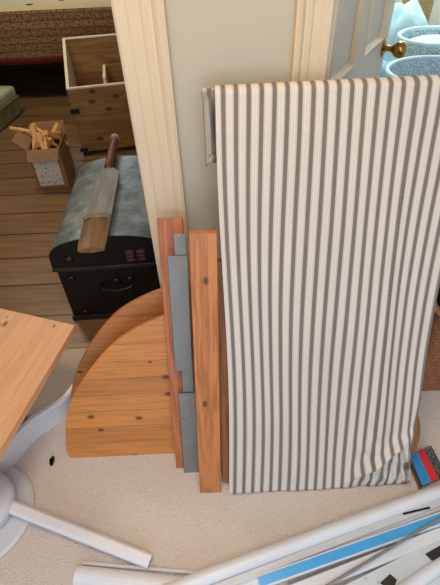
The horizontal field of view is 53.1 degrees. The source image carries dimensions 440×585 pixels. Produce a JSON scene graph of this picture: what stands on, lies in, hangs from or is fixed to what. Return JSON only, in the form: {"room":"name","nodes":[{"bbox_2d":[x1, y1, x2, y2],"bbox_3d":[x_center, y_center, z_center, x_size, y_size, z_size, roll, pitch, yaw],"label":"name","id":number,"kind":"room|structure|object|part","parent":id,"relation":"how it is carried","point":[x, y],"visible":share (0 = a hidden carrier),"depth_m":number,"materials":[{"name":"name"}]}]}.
{"room":"storage room","nodes":[
{"label":"storage room","id":0,"kind":"room"},
{"bbox_2d":[0,66,439,584],"bbox_3d":[-0.992,0.198,2.055,6.800,0.050,8.773,-3,44,0],"label":"floor","id":1,"kind":"structure","parent":0,"point":[147,503],"depth_m":1.50,"materials":[{"name":"carpet"}]},
{"bbox_2d":[0,86,20,130],"bbox_3d":[-2.070,-1.491,3.675,0.518,0.239,0.684,4,44,7],"label":"case","id":2,"kind":"object","parent":1,"relation":"on","point":[10,109],"visible":1,"depth_m":3.75,"materials":[{"name":"green fabric"}]},
{"bbox_3d":[-2.076,-1.545,3.624,0.512,0.091,0.684,4,44,7],"label":"lid","id":3,"kind":"part","parent":2,"relation":"part of","materials":[{"name":"green fabric"}]},
{"bbox_2d":[0,383,72,472],"bbox_3d":[-0.687,0.512,1.597,0.045,0.105,0.449,27,51,27],"label":"table leg","id":4,"kind":"object","parent":1,"relation":"on","point":[42,421],"visible":0.75,"depth_m":1.60,"materials":[{"name":"white plastic"}]},
{"bbox_2d":[0,308,76,459],"bbox_3d":[-0.815,0.473,1.467,0.458,0.350,0.842,7,44,10],"label":"table","id":5,"kind":"object","parent":1,"relation":"on","point":[31,347],"visible":0.87,"depth_m":1.47,"materials":[{"name":"brown wood"}]},
{"bbox_2d":[12,120,74,188],"bbox_3d":[-1.154,-0.912,2.950,0.313,0.336,0.363,-5,44,-3],"label":"cardboard box","id":6,"kind":"object","parent":1,"relation":"on","point":[54,167],"visible":0.91,"depth_m":2.90,"materials":[{"name":"brown cardboard"}]},
{"bbox_2d":[9,126,30,132],"bbox_3d":[-1.282,-1.066,2.888,0.199,0.042,0.024,4,44,7],"label":"stick","id":7,"kind":"object","parent":6,"relation":"in","point":[10,127],"visible":0.64,"depth_m":2.88,"materials":[{"name":"brown wood"}]},
{"bbox_2d":[29,125,39,147],"bbox_3d":[-1.192,-1.007,2.843,0.043,0.133,0.084,-18,46,-15],"label":"stick","id":8,"kind":"object","parent":6,"relation":"in","point":[33,130],"visible":0.64,"depth_m":2.82,"materials":[{"name":"beige wood"}]},
{"bbox_2d":[33,140,38,149],"bbox_3d":[-1.196,-0.911,2.833,0.092,0.128,0.027,-17,45,-15],"label":"stick","id":9,"kind":"object","parent":6,"relation":"in","point":[36,141],"visible":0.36,"depth_m":2.81,"materials":[{"name":"beige wood"}]},
{"bbox_2d":[36,132,44,148],"bbox_3d":[-1.147,-0.956,2.831,0.030,0.133,0.096,-17,45,-15],"label":"stick","id":10,"kind":"object","parent":6,"relation":"in","point":[41,143],"visible":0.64,"depth_m":2.82,"materials":[{"name":"beige wood"}]},
{"bbox_2d":[41,130,48,148],"bbox_3d":[-1.142,-0.982,2.854,0.039,0.104,0.125,-16,45,-14],"label":"stick","id":11,"kind":"object","parent":6,"relation":"in","point":[44,139],"visible":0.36,"depth_m":2.84,"materials":[{"name":"beige wood"}]},
{"bbox_2d":[47,137,51,148],"bbox_3d":[-1.099,-0.951,2.824,0.083,0.108,0.024,29,52,29],"label":"stick","id":12,"kind":"object","parent":6,"relation":"in","point":[49,140],"visible":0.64,"depth_m":2.80,"materials":[{"name":"beige wood"}]},
{"bbox_2d":[41,135,58,147],"bbox_3d":[-1.093,-0.977,2.849,0.096,0.120,0.025,-29,50,-25],"label":"stick","id":13,"kind":"object","parent":6,"relation":"in","point":[43,136],"visible":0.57,"depth_m":2.84,"materials":[{"name":"beige wood"}]},
{"bbox_2d":[42,130,60,139],"bbox_3d":[-1.093,-1.022,2.857,0.043,0.109,0.138,10,45,13],"label":"stick","id":14,"kind":"object","parent":6,"relation":"in","point":[47,133],"visible":0.93,"depth_m":2.83,"materials":[{"name":"brown wood"}]},
{"bbox_2d":[51,122,61,141],"bbox_3d":[-1.085,-1.050,2.883,0.038,0.100,0.110,29,52,29],"label":"stick","id":15,"kind":"object","parent":6,"relation":"in","point":[57,126],"visible":0.64,"depth_m":2.87,"materials":[{"name":"brown wood"}]},
{"bbox_2d":[49,456,54,465],"bbox_3d":[-0.599,0.601,1.570,0.019,0.008,0.032,-18,46,-15],"label":"dark fluff","id":16,"kind":"object","parent":1,"relation":"on","point":[52,459],"visible":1,"depth_m":1.57,"materials":[{"name":"black"}]},
{"bbox_2d":[0,466,152,568],"bbox_3d":[-0.581,0.690,1.407,0.746,0.104,0.350,-3,44,0],"label":"stand","id":17,"kind":"object","parent":1,"relation":"on","point":[17,509],"visible":0.97,"depth_m":1.38,"materials":[{"name":"plastic"}]},
{"bbox_3d":[-0.455,0.743,1.369,0.520,0.049,0.040,11,45,14],"label":"arm","id":18,"kind":"part","parent":17,"relation":"part of","materials":[{"name":"white plastic"}]},
{"bbox_2d":[62,33,135,155],"bbox_3d":[-0.663,-1.492,3.282,0.876,0.684,0.470,-9,44,-7],"label":"wooden crate","id":19,"kind":"object","parent":1,"relation":"on","point":[95,84],"visible":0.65,"depth_m":3.20,"materials":[{"name":"brown wood"}]},
{"bbox_3d":[-1.068,-1.438,3.230,0.020,0.646,0.420,-9,44,-7],"label":"panel","id":20,"kind":"part","parent":19,"relation":"part of","materials":[{"name":"brown wood"}]},
{"bbox_3d":[-0.697,-1.651,3.435,0.860,0.646,0.020,-9,44,-7],"label":"panel","id":21,"kind":"part","parent":19,"relation":"part of","materials":[{"name":"brown wood"}]},
{"bbox_3d":[-0.611,-1.282,3.188,0.860,0.447,0.020,-9,44,-7],"label":"panel","id":22,"kind":"part","parent":19,"relation":"part of","materials":[{"name":"brown wood"}]},
{"bbox_3d":[-0.544,-1.524,3.388,0.570,0.477,0.015,-9,44,-7],"label":"tray panel","id":23,"kind":"part","parent":19,"relation":"part of","materials":[{"name":"brown wood"}]},
{"bbox_2d":[49,156,159,320],"bbox_3d":[-0.470,-0.283,2.158,0.509,0.469,0.738,-4,44,-1],"label":"trunk","id":24,"kind":"object","parent":1,"relation":"on","point":[96,285],"visible":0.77,"depth_m":1.91,"materials":[{"name":"black paint"}]},
{"bbox_2d":[78,133,119,252],"bbox_3d":[-0.522,-0.497,2.000,0.115,0.047,0.961,-4,44,-2],"label":"bat","id":25,"kind":"object","parent":24,"relation":"on","point":[94,234],"visible":1,"depth_m":1.84,"materials":[{"name":"beige wood"}]},
{"bbox_3d":[-0.476,-0.411,2.063,0.501,0.152,0.700,-4,44,-1],"label":"lid","id":26,"kind":"part","parent":24,"relation":"part of","materials":[{"name":"grey metal"}]},
{"bbox_3d":[-0.455,-0.169,1.808,0.503,0.152,0.004,-4,44,-1],"label":"lid plate","id":27,"kind":"part","parent":24,"relation":"part of","materials":[{"name":"black metal"}]},
{"bbox_3d":[-0.451,-0.023,1.925,0.154,0.034,0.040,-4,44,-1],"label":"handle","id":28,"kind":"part","parent":24,"relation":"part of","materials":[{"name":"black paint"}]},
{"bbox_3d":[-0.372,-0.151,1.823,0.036,0.060,0.011,-4,44,-1],"label":"lock plate","id":29,"kind":"part","parent":24,"relation":"part of","materials":[{"name":"brown metal"}]},
{"bbox_3d":[-0.327,-0.154,1.824,0.036,0.060,0.011,-4,44,-1],"label":"lock plate","id":30,"kind":"part","parent":24,"relation":"part of","materials":[{"name":"brown metal"}]},
{"bbox_2d":[71,288,163,397],"bbox_3d":[-0.341,0.238,1.602,0.446,0.488,0.262,-3,44,0],"label":"leaf","id":31,"kind":"object","parent":1,"relation":"on","point":[150,305],"visible":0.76,"depth_m":1.55,"materials":[{"name":"brown wood"}]},
{"bbox_2d":[66,314,174,457],"bbox_3d":[-0.329,0.324,1.508,0.458,0.493,0.256,-3,44,0],"label":"leaf","id":32,"kind":"object","parent":1,"relation":"on","point":[121,406],"visible":0.89,"depth_m":1.51,"materials":[{"name":"brown wood"}]},
{"bbox_2d":[73,565,181,584],"bbox_3d":[-0.247,0.841,1.281,0.361,0.034,0.052,3,44,6],"label":"rail","id":33,"kind":"object","parent":1,"relation":"on","point":[83,575],"visible":0.77,"depth_m":1.28,"materials":[{"name":"plastic"}]},
{"bbox_2d":[82,561,196,573],"bbox_3d":[-0.215,0.825,1.314,0.403,0.010,0.010,2,44,5],"label":"strip","id":34,"kind":"object","parent":1,"relation":"on","point":[86,563],"visible":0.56,"depth_m":1.31,"materials":[{"name":"plastic"}]},
{"bbox_2d":[157,217,183,467],"bbox_3d":[-0.133,0.194,1.429,0.076,0.776,0.419,-2,44,1],"label":"plank","id":35,"kind":"object","parent":1,"relation":"on","point":[169,226],"visible":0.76,"depth_m":1.39,"materials":[{"name":"brown wood"}]},
{"bbox_2d":[167,234,198,472],"bbox_3d":[-0.113,0.232,1.395,0.060,0.770,0.356,-2,44,1],"label":"bracket","id":36,"kind":"object","parent":1,"relation":"on","point":[177,264],"visible":0.98,"depth_m":1.36,"materials":[{"name":"grey metal"}]},
{"bbox_3d":[-0.120,0.069,1.339,0.058,0.375,0.014,-2,19,0],"label":"plate","id":37,"kind":"part","parent":36,"relation":"part of","materials":[{"name":"metal"}]},
{"bbox_3d":[-0.103,0.475,1.481,0.058,0.322,0.014,-2,19,0],"label":"plate","id":38,"kind":"part","parent":36,"relation":"part of","materials":[{"name":"metal"}]},
{"bbox_2d":[189,230,220,492],"bbox_3d":[-0.038,0.256,1.302,0.073,0.861,0.331,1,44,4],"label":"plank","id":39,"kind":"object","parent":1,"relation":"on","point":[202,243],"visible":1,"depth_m":1.24,"materials":[{"name":"brown wood"}]},
{"bbox_2d":[162,483,439,584],"bbox_3d":[0.323,0.739,1.348,1.028,0.050,0.048,-14,45,-11],"label":"pole","id":40,"kind":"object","parent":1,"relation":"on","point":[211,575],"depth_m":1.32,"materials":[{"name":"plastic"}]},
{"bbox_2d":[217,258,420,481],"bbox_3d":[0.306,0.068,1.276,0.650,1.119,0.466,-3,44,0],"label":"leaning board","id":41,"kind":"object","parent":1,"relation":"on","point":[223,363],"visible":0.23,"depth_m":1.35,"materials":[{"name":"brown wood"}]},
{"bbox_3d":[0.017,0.272,1.354,0.050,0.780,0.034,-3,22,0],"label":"leg","id":42,"kind":"part","parent":41,"relation":"part of","materials":[{"name":"brown wood"}]},
{"bbox_2d":[201,75,439,493],"bbox_3d":[0.304,0.073,1.251,0.653,1.140,0.508,-3,44,0],"label":"striped fabric","id":43,"kind":"object","parent":41,"relation":"on","point":[329,190],"visible":1,"depth_m":1.18,"materials":[{"name":"white fabric"}]},
{"bbox_3d":[0.589,0.057,1.279,0.086,1.185,0.030,-3,22,0],"label":"leg","id":44,"kind":"part","parent":41,"relation":"part of","materials":[{"name":"brown wood"}]},
{"bbox_2d":[212,498,439,584],"bbox_3d":[0.381,0.757,1.337,0.888,0.035,0.034,-14,45,-11],"label":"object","id":45,"kind":"object","parent":1,"relation":"on","point":[432,507],"visible":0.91,"depth_m":1.33,"materials":[{"name":"plastic"}]},
{"bbox_2d":[245,511,439,584],"bbox_3d":[0.406,0.769,1.331,0.811,0.026,0.018,-13,44,-11],"label":"trim","id":46,"kind":"structure","parent":1,"relation":"on","point":[256,582],"depth_m":1.26,"materials":[{"name":"plastic"}]},
{"bbox_2d":[257,512,439,584],"bbox_3d":[0.446,0.752,1.316,0.697,0.015,0.034,-13,44,-10],"label":"strip","id":47,"kind":"object","parent":46,"relation":"on","point":[296,569],"visible":1,"depth_m":1.29,"materials":[{"name":"blue plastic"}]},
{"bbox_2d":[325,517,439,584],"bbox_3d":[0.525,0.743,1.302,0.571,0.009,0.009,-19,46,-16],"label":"rod","id":48,"kind":"object","parent":47,"relation":"on","point":[436,520],"visible":1,"depth_m":1.28,"materials":[{"name":"metal"}]},
{"bbox_2d":[290,527,439,584],"bbox_3d":[0.484,0.786,1.307,0.600,0.028,0.036,-13,45,-11],"label":"trim","id":49,"kind":"structure","parent":1,"relation":"on","point":[431,537],"depth_m":1.29,"materials":[{"name":"plastic"}]},
{"bbox_2d":[345,542,439,584],"bbox_3d":[0.577,0.849,1.240,0.494,0.023,0.197,-16,45,-14],"label":"board","id":50,"kind":"object","parent":1,"relation":"on","point":[395,572],"visible":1,"depth_m":1.28,"materials":[{"name":"white plastic"}]},
{"bbox_2d":[398,557,439,584],"bbox_3d":[0.595,0.799,1.253,0.305,0.028,0.034,-20,46,-17],"label":"trim","id":51,"kind":"structure","parent":50,"relation":"on","point":[431,571],"depth_m":1.24,"materials":[{"name":"plastic"}]},
{"bbox_2d":[410,446,439,488],"bbox_3d":[0.700,0.595,1.503,0.107,0.018,0.128,-8,44,-5],"label":"printed box","id":52,"kind":"object","parent":1,"relation":"on","point":[425,466],"visible":0.85,"depth_m":1.49,"materials":[{"name":"multicoloured cardboard"}]},
{"bbox_2d":[422,302,439,390],"bbox_3d":[0.927,0.121,1.689,0.430,0.434,0.320,-3,44,0],"label":"wicker basket","id":53,"kind":"object","parent":1,"relation":"on","point":[431,381],"visible":0.16,"depth_m":1.59,"materials":[{"name":"brown wicker"}]},
{"bbox_2d":[436,286,439,306],"bbox_3d":[0.923,-0.004,1.570,0.353,0.749,0.247,-3,44,0],"label":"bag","id":54,"kind":"object","parent":53,"relation":"in","point":[438,296],"visible":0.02,"depth_m":1.51,"materials":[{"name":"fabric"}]},
{"bbox_3d":[-2.196,-2.485,4.378,3.650,0.718,1.290,-3,44,0],"label":"bed","id":55,"kind":"object","parent":1,"relation":"on","visible":0},
{"bbox_2d":[0,0,115,65],"bbox_3d":[-2.195,-2.574,4.212,3.701,0.436,1.328,-3,44,0],"label":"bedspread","id":56,"kind":"object","parent":55,"relation":"on","point":[32,32],"visible":0.47,"depth_m":3.72,"materials":[{"name":"brown fabric"}]},
{"bbox_2d":[164,0,338,257],"bbox_3d":[0.068,-0.684,1.078,4.600,2.500,0.140,-3,44,0],"label":"wall","id":57,"kind":"structure","parent":0,"point":[212,43],"depth_m":1.08,"materials":[{"name":"paint"}]},
{"bbox_2d":[66,343,89,348],"bbox_3d":[-0.603,0.234,1.957,0.814,0.006,0.030,-3,44,0],"label":"trim","id":58,"kind":"structure","parent":57,"relation":"attached to","point":[77,345],"depth_m":1.95,"materials":[{"name":"brown wood"}]},
{"bbox_2d":[110,0,193,360],"bbox_3d":[-0.177,-0.480,1.145,0.120,2.130,0.028,-3,44,0],"label":"trim","id":59,"kind":"structure","parent":57,"relation":"attached to","point":[140,25],"depth_m":1.14,"materials":[{"name":"beige wood"}]},
{"bbox_2d":[290,0,334,81],"bbox_3d":[0.225,-0.499,1.145,0.088,2.130,0.028,-3,44,0],"label":"trim","id":60,"kind":"structure","parent":57,"relation":"attached to","point":[313,20],"depth_m":1.04,"materials":[{"name":"white wood"}]},
{"bbox_2d":[328,0,406,79],"bbox_3d":[0.509,-0.812,1.539,0.134,2.000,0.830,21,48,23],"label":"door","id":61,"kind":"structure","parent":57,"relation":"in","point":[362,27],"depth_m":1.51,"materials":[{"name":"paint"}]},
{"bbox_3d":[0.378,-1.025,1.138,0.016,0.890,0.265,21,48,23],"label":"panel moulding","id":62,"kind":"part","parent":61,"relation":"part of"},
{"bbox_3d":[0.561,-1.247,1.363,0.016,0.890,0.265,21,48,23],"label":"panel moulding","id":63,"kind":"part","parent":61,"relation":"part of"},
{"bbox_3d":[0.711,-0.991,1.791,0.094,0.064,0.064,21,48,23],"label":"knob","id":64,"kind":"part","parent":61,"relation":"part of","materials":[{"name":"gold metal"}]},
{"bbox_2d":[395,0,439,25],"bbox_3d":[1.528,-2.822,3.253,3.080,2.500,0.100,-3,44,0],"label":"wall","id":65,"kind":"structure","parent":0,"point":[434,19],"depth_m":3.67,"materials":[{"name":"paint"}]},
{"bbox_3d":[1.626,-0.858,3.034,3.070,0.050,2.927,-3,44,0],"label":"floor","id":66,"kind":"structure","parent":0,"visible":0},
{"bbox_2d":[402,0,434,22],"bbox_3d":[1.494,-2.023,3.458,0.264,1.062,0.264,-3,44,0],"label":"basket","id":67,"kind":"object","parent":66,"relation":"on","point":[426,6],"visible":0.02,"depth_m":3.25,"materials":[{"name":"yellow wicker"}]},
{"bbox_3d":[1.612,-1.041,2.865,1.720,0.450,1.100,-3,44,0],"label":"table","id":68,"kind":"object","parent":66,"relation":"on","visible":0},
{"bbox_2d":[380,60,389,76],"bbox_3d":[1.012,-1.370,2.785,0.237,0.176,0.210,-3,44,0],"label":"linens","id":69,"kind":"object","parent":68,"relation":"on","point":[383,74],"visible":0.06,"depth_m":2.71,"materials":[{"name":"blue fabric"}]},
{"bbox_2d":[383,0,427,61],"bbox_3d":[1.256,-1.780,3.030,0.433,0.416,0.268,-3,44,0],"label":"linens","id":70,"kind":"object","parent":68,"relation":"on","point":[410,14],"visible":0.34,"depth_m":2.91,"materials":[{"name":"fabric"}]},
{"bbox_2d":[385,55,439,76],"bbox_3d":[1.194,-1.110,2.449,0.587,0.252,0.514,-3,44,0],"label":"laundry basket","id":71,"kind":"object","parent":68,"relation":"on","point":[419,65],"visible":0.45,"depth_m":2.55,"materials":[{"name":"plastic"}]},
{"bbox_2d":[396,25,439,59],"bbox_3d":[1.335,-1.465,2.780,0.484,0.300,0.424,-3,44,0],"label":"laundry basket","id":72,"kind":"object","parent":68,"relation":"on","point":[414,48],"visible":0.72,"depth_m":2.65,"materials":[{"name":"plastic"}]},
{"bbox_2d":[410,35,439,42],"bbox_3d":[1.335,-1.467,2.779,0.407,0.288,0.370,-3,44,0],"label":"cloth","id":73,"kind":"object","parent":72,"relation":"in","point":[424,38],"visible":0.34,"depth_m":2.68,"materials":[{"name":"fabric"}]}
]}

